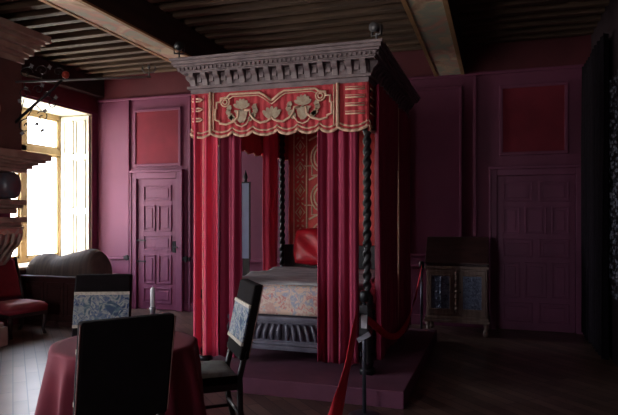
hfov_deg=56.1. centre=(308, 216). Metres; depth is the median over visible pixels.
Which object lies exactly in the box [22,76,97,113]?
trim
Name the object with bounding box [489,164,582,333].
door
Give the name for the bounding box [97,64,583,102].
trim
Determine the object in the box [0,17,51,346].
stone fireplace
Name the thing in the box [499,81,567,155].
wall panel
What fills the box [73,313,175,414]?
dining chair
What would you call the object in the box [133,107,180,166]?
wall panel
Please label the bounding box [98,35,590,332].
wall
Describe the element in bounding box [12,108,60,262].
window
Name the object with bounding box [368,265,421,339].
belt
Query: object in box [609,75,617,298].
lace curtain
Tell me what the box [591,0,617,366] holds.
wall
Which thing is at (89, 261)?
bolster
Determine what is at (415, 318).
baseboard
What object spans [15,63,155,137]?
iron bracket
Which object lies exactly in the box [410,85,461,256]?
trim
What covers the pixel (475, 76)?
trim
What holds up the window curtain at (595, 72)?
hanging from the wall at (608, 23)
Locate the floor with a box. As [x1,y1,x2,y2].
[0,308,617,414]
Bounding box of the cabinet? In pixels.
[424,236,489,336]
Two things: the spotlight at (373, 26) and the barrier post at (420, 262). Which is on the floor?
the barrier post at (420, 262)
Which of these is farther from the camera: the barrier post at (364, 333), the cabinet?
the cabinet
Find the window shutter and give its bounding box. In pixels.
[61,115,89,255]
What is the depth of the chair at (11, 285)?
7.49 m
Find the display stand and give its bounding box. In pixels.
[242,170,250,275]
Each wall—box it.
[0,57,97,325]
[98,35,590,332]
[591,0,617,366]
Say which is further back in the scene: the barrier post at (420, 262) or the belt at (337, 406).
the barrier post at (420, 262)
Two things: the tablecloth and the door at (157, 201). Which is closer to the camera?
the tablecloth
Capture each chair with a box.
[0,257,47,339]
[72,274,132,336]
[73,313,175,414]
[201,279,263,414]
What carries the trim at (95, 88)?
attached to the wall at (94, 115)
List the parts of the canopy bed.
bed post, bed post, foot rail, cornice, headboard, bed post, rail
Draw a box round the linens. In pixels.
[242,267,374,290]
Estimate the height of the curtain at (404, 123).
2.432 m
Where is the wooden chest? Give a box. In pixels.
[19,273,119,327]
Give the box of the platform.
[210,328,436,408]
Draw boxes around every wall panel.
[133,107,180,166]
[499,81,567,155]
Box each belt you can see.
[328,310,356,414]
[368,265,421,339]
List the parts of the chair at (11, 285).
leg, backrest, post, leg, seat rail, seat, leg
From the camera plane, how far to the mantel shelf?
6.57 m
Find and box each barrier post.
[348,290,379,414]
[419,261,423,328]
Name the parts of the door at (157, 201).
panel, panel, panel, panel, panel, panel, panel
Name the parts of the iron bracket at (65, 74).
red knob, rod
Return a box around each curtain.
[193,95,217,356]
[218,134,241,357]
[263,132,277,270]
[317,129,358,364]
[374,84,398,359]
[398,108,410,334]
[581,33,608,359]
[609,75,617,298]
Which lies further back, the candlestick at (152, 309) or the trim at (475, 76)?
the trim at (475, 76)
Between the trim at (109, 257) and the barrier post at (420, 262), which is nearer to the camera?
the barrier post at (420, 262)
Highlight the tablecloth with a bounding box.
[34,331,206,414]
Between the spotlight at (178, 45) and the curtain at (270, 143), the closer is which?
the spotlight at (178, 45)
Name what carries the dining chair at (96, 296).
on the floor
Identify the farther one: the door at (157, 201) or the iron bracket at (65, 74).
the door at (157, 201)
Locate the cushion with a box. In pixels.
[294,228,316,264]
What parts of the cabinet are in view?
door, door moulding, carved panel, waist moulding, sloping lid, moulding, door, door moulding, carved panel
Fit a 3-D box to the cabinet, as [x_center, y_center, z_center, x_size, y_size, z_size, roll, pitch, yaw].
[1.933,0.882,7.555,0.810,1.235,0.534,0,0,18]
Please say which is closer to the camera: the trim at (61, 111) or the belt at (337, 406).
the belt at (337, 406)
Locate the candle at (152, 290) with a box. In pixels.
[150,287,154,306]
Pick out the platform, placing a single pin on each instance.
(289, 374)
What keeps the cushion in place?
on the linens
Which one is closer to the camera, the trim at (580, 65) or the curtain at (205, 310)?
the curtain at (205, 310)
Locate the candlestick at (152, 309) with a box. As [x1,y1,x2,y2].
[149,307,155,313]
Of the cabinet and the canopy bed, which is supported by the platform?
the canopy bed
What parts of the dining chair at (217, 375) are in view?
seat, seat, seat rail, leg, leg, backrest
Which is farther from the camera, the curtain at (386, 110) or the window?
the window
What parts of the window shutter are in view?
panel, panel, panel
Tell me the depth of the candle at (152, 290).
3.55 m
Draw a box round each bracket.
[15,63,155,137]
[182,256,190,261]
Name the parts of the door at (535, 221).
panel, panel, panel, panel, panel, panel, panel, panel, panel, panel, panel, panel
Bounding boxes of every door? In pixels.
[129,169,184,311]
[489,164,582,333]
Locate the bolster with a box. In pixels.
[26,249,111,275]
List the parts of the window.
sash, sash, sash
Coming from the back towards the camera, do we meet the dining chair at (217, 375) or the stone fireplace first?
the stone fireplace
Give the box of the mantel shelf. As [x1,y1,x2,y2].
[0,148,51,172]
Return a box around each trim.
[10,97,91,248]
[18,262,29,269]
[22,56,103,97]
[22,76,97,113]
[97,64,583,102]
[107,256,425,266]
[127,75,476,327]
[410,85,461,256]
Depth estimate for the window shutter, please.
9.66 m
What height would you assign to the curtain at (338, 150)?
2.432 m
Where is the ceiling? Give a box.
[0,0,608,77]
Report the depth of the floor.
5.42 m
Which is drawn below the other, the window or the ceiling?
the window
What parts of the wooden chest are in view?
chest panel, chest panel, chest panel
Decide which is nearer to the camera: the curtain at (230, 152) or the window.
the curtain at (230, 152)
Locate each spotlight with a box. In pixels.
[174,41,184,57]
[369,22,382,38]
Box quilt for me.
[259,280,374,316]
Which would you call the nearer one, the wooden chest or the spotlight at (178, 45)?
the spotlight at (178, 45)
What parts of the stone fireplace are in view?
frieze moulding, cornice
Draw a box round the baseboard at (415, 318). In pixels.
[184,302,488,327]
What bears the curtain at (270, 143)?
hanging from the canopy bed
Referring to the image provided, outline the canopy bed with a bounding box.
[169,38,419,375]
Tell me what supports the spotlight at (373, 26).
on the canopy bed
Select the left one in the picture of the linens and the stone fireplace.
the stone fireplace
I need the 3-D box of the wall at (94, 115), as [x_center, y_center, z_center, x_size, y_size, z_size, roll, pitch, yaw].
[-5.404,-0.460,5.220,0.700,3.920,10.400,0,0,18]
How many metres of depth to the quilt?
5.33 m

